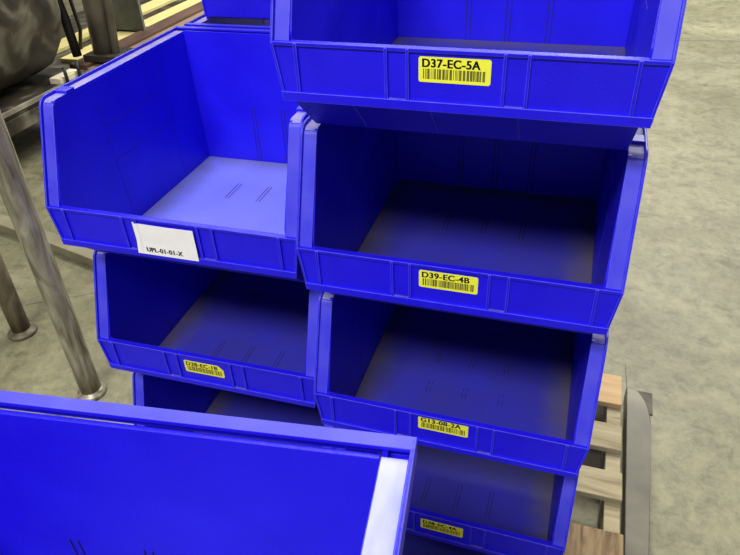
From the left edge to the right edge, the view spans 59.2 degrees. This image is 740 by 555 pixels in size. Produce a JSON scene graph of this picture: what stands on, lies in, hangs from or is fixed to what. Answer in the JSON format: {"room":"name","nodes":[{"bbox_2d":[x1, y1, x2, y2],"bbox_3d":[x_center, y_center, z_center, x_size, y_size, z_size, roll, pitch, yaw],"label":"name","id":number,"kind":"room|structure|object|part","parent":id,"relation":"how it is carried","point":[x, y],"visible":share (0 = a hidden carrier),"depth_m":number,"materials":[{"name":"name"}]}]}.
{"room":"warehouse","nodes":[
{"label":"warehouse","id":0,"kind":"room"},
{"bbox_2d":[0,0,739,554],"bbox_3d":[0.051,-2.764,6.631,24.000,0.100,20.000,9,37,16],"label":"floor","id":1,"kind":"structure","parent":0,"point":[674,327],"depth_m":2.46,"materials":[{"name":"concrete"}]},
{"bbox_2d":[0,253,37,341],"bbox_3d":[-1.342,-0.481,1.978,0.126,1.701,0.104,9,37,16],"label":"post","id":2,"kind":"object","parent":1,"relation":"on","point":[21,329],"visible":1,"depth_m":2.38,"materials":[{"name":"silver metal"}]},
{"bbox_2d":[0,0,91,136],"bbox_3d":[-2.459,-1.175,3.046,1.000,1.680,1.980,9,37,16],"label":"machine housing","id":3,"kind":"object","parent":1,"relation":"on","point":[30,30],"visible":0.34,"depth_m":3.54,"materials":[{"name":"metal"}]},
{"bbox_3d":[-2.373,-0.774,3.371,0.805,0.045,1.880,9,37,16],"label":"plate","id":4,"kind":"part","parent":3,"relation":"part of","materials":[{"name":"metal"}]},
{"bbox_2d":[49,61,81,84],"bbox_3d":[-1.781,-1.203,3.813,0.102,0.090,0.180,9,37,16],"label":"block","id":5,"kind":"object","parent":3,"relation":"on","point":[66,75],"visible":0.88,"depth_m":3.78,"materials":[{"name":"paint"}]},
{"bbox_2d":[0,214,93,266],"bbox_3d":[-1.367,-0.138,2.925,1.250,0.045,0.070,17,40,26],"label":"curb","id":6,"kind":"object","parent":1,"relation":"on","point":[84,255],"visible":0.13,"depth_m":2.90,"materials":[{"name":"beige concrete"}]},
{"bbox_2d":[0,292,94,309],"bbox_3d":[-1.069,0.051,2.677,1.182,0.001,0.006,-10,36,-11],"label":"trim","id":7,"kind":"structure","parent":1,"relation":"on","point":[92,292],"depth_m":2.65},
{"bbox_2d":[0,110,106,400],"bbox_3d":[-0.967,-0.304,1.703,0.098,1.700,0.099,9,37,16],"label":"post","id":8,"kind":"object","parent":1,"relation":"on","point":[15,192],"visible":0.95,"depth_m":1.87,"materials":[{"name":"silver metal"}]},
{"bbox_2d":[47,0,203,69],"bbox_3d":[-1.657,-2.239,5.619,1.240,0.360,3.580,9,37,16],"label":"bench","id":9,"kind":"object","parent":1,"relation":"on","point":[160,16],"visible":0.17,"depth_m":4.77,"materials":[{"name":"wood"},{"name":"grey steel"}]},
{"bbox_2d":[68,0,82,48],"bbox_3d":[-1.941,-2.024,4.021,0.044,1.204,0.074,9,37,16],"label":"cable","id":10,"kind":"object","parent":9,"relation":"attached to","point":[71,3],"visible":0.88,"depth_m":4.29,"materials":[{"name":"black rubber"}]},
{"bbox_2d":[57,0,133,62],"bbox_3d":[-1.805,-2.006,3.696,0.672,1.505,0.248,9,37,16],"label":"column","id":11,"kind":"structure","parent":9,"relation":"on","point":[99,14],"depth_m":3.96,"materials":[{"name":"grey metal"}]},
{"bbox_3d":[-1.643,-1.405,4.104,0.240,0.040,0.200,9,37,16],"label":"foot plate","id":12,"kind":"part","parent":11,"relation":"part of","materials":[{"name":"metal"}]},
{"bbox_2d":[112,0,147,31],"bbox_3d":[-1.731,-2.238,4.390,0.260,1.100,0.116,9,37,16],"label":"bracket","id":13,"kind":"object","parent":9,"relation":"on","point":[128,15],"visible":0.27,"depth_m":4.60,"materials":[{"name":"grey metal"}]},
{"bbox_2d":[563,373,623,554],"bbox_3d":[0.030,0.618,1.684,1.161,0.141,1.228,9,37,16],"label":"wooden pallet","id":14,"kind":"object","parent":1,"relation":"on","point":[600,477],"visible":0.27,"depth_m":1.67,"materials":[{"name":"brown wood"}]},
{"bbox_2d":[402,533,488,554],"bbox_3d":[0.204,0.509,1.465,0.419,0.276,0.455,9,37,16],"label":"storage bin","id":15,"kind":"object","parent":14,"relation":"on","point":[413,544],"visible":0.02,"depth_m":1.52,"materials":[{"name":"blue plastic"}]},
{"bbox_2d":[334,427,579,554],"bbox_3d":[0.196,0.286,1.310,0.419,0.276,0.455,9,37,16],"label":"storage bin","id":16,"kind":"object","parent":15,"relation":"on","point":[490,507],"visible":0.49,"depth_m":1.28,"materials":[{"name":"blue plastic"}]},
{"bbox_2d":[314,291,608,478],"bbox_3d":[0.177,0.074,1.142,0.419,0.276,0.455,9,37,15],"label":"storage bin","id":17,"kind":"object","parent":16,"relation":"on","point":[526,396],"visible":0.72,"depth_m":1.15,"materials":[{"name":"blue plastic"}]},
{"bbox_3d":[0.189,0.167,1.234,0.372,0.005,0.378,9,37,15],"label":"panel","id":18,"kind":"part","parent":17,"relation":"part of","materials":[{"name":"blue plastic"}]},
{"bbox_2d":[296,116,648,334],"bbox_3d":[0.166,-0.150,0.990,0.419,0.276,0.455,8,37,15],"label":"storage bin","id":19,"kind":"object","parent":17,"relation":"on","point":[537,234],"visible":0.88,"depth_m":1.03,"materials":[{"name":"blue plastic"}]},
{"bbox_3d":[0.178,-0.058,1.082,0.372,0.005,0.378,8,37,15],"label":"panel","id":20,"kind":"part","parent":19,"relation":"part of","materials":[{"name":"blue plastic"}]},
{"bbox_2d":[270,0,686,149],"bbox_3d":[0.155,-0.372,0.834,0.419,0.276,0.455,9,37,16],"label":"storage bin","id":21,"kind":"object","parent":19,"relation":"on","point":[587,73],"visible":1,"depth_m":0.72,"materials":[{"name":"blue plastic"}]},
{"bbox_3d":[0.168,-0.279,0.927,0.372,0.005,0.378,9,37,16],"label":"panel","id":22,"kind":"part","parent":21,"relation":"part of","materials":[{"name":"blue plastic"}]},
{"bbox_3d":[0.208,0.379,1.403,0.372,0.005,0.378,9,37,16],"label":"panel","id":23,"kind":"part","parent":16,"relation":"part of","materials":[{"name":"blue plastic"}]},
{"bbox_3d":[-0.198,0.446,1.581,0.419,0.276,0.455,8,37,15],"label":"storage bin","id":24,"kind":"object","parent":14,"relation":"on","visible":0},
{"bbox_2d":[132,372,334,448],"bbox_3d":[-0.208,0.227,1.422,0.419,0.276,0.455,8,37,15],"label":"storage bin","id":25,"kind":"object","parent":24,"relation":"on","point":[148,391],"visible":0.06,"depth_m":1.50,"materials":[{"name":"blue plastic"}]},
{"bbox_2d":[93,250,320,407],"bbox_3d":[-0.223,-0.002,1.276,0.419,0.276,0.455,8,37,15],"label":"storage bin","id":26,"kind":"object","parent":25,"relation":"on","point":[248,334],"visible":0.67,"depth_m":1.27,"materials":[{"name":"blue plastic"}]},
{"bbox_2d":[39,26,308,282],"bbox_3d":[-0.235,-0.219,1.115,0.419,0.276,0.456,8,37,15],"label":"storage bin","id":27,"kind":"object","parent":26,"relation":"on","point":[182,146],"visible":0.78,"depth_m":1.17,"materials":[{"name":"blue plastic"}]},
{"bbox_3d":[-0.223,-0.127,1.208,0.372,0.005,0.378,8,37,15],"label":"panel","id":28,"kind":"part","parent":27,"relation":"part of","materials":[{"name":"blue plastic"}]},
{"bbox_3d":[-0.212,0.091,1.369,0.372,0.005,0.378,8,37,15],"label":"panel","id":29,"kind":"part","parent":26,"relation":"part of","materials":[{"name":"blue plastic"}]},
{"bbox_3d":[-0.197,0.319,1.514,0.372,0.005,0.378,8,37,15],"label":"panel","id":30,"kind":"part","parent":25,"relation":"part of","materials":[{"name":"blue plastic"}]},
{"bbox_3d":[-0.059,0.178,1.948,0.419,0.276,0.455,8,37,15],"label":"storage bin","id":31,"kind":"object","parent":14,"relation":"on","visible":0},
{"bbox_3d":[-0.070,-0.043,1.790,0.419,0.276,0.455,8,37,15],"label":"storage bin","id":32,"kind":"object","parent":31,"relation":"on","visible":0},
{"bbox_3d":[-0.081,-0.263,1.633,0.419,0.276,0.455,8,37,15],"label":"storage bin","id":33,"kind":"object","parent":32,"relation":"on","visible":0},
{"bbox_2d":[184,14,269,29],"bbox_3d":[-0.092,-0.483,1.476,0.419,0.276,0.455,8,37,15],"label":"storage bin","id":34,"kind":"object","parent":33,"relation":"on","point":[201,21],"visible":0.06,"depth_m":1.32,"materials":[{"name":"blue plastic"}]},
{"bbox_2d":[202,0,270,19],"bbox_3d":[-0.093,-0.723,1.344,0.419,0.276,0.455,8,37,15],"label":"storage bin","id":35,"kind":"object","parent":34,"relation":"on","point":[243,9],"visible":0.3,"depth_m":1.27,"materials":[{"name":"blue plastic"}]},
{"bbox_3d":[-0.094,-0.605,1.402,0.372,0.005,0.378,8,37,15],"label":"panel","id":36,"kind":"part","parent":35,"relation":"part of","materials":[{"name":"blue plastic"}]},
{"bbox_2d":[621,387,652,554],"bbox_3d":[0.714,0.611,1.721,0.086,0.055,0.945,9,37,16],"label":"blade","id":37,"kind":"object","parent":1,"relation":"on","point":[638,405],"visible":1,"depth_m":1.78,"materials":[{"name":"grey metal"}]},
{"bbox_3d":[0.852,0.393,2.059,0.076,0.004,0.095,9,37,16],"label":"tip plate","id":38,"kind":"part","parent":37,"relation":"part of","materials":[{"name":"metal"}]},
{"bbox_2d":[679,39,739,40],"bbox_3d":[3.219,-1.803,4.973,2.818,0.001,0.030,5,36,10],"label":"trim","id":39,"kind":"structure","parent":1,"relation":"on","point":[680,39],"depth_m":5.08,"materials":[{"name":"beige"}]},
{"bbox_3d":[-0.188,1.319,0.712,0.808,0.148,1.050,9,37,16],"label":"wooden pallet","id":40,"kind":"object","parent":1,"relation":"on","visible":0},
{"bbox_3d":[-0.178,0.989,0.808,0.419,0.276,0.455,4,36,10],"label":"storage bin","id":41,"kind":"object","parent":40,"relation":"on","visible":0},
{"bbox_3d":[-0.190,0.768,0.651,0.419,0.276,0.455,4,36,10],"label":"storage bin","id":42,"kind":"object","parent":41,"relation":"on","visible":0},
{"bbox_3d":[-0.201,0.548,0.493,0.419,0.276,0.455,4,36,10],"label":"storage bin","id":43,"kind":"object","parent":42,"relation":"on","visible":0},
{"bbox_2d":[0,390,416,554],"bbox_3d":[-0.212,0.327,0.336,0.419,0.276,0.455,4,36,10],"label":"storage bin","id":44,"kind":"object","parent":43,"relation":"on","point":[69,486],"visible":1,"depth_m":0.44,"materials":[{"name":"blue plastic"}]}
]}

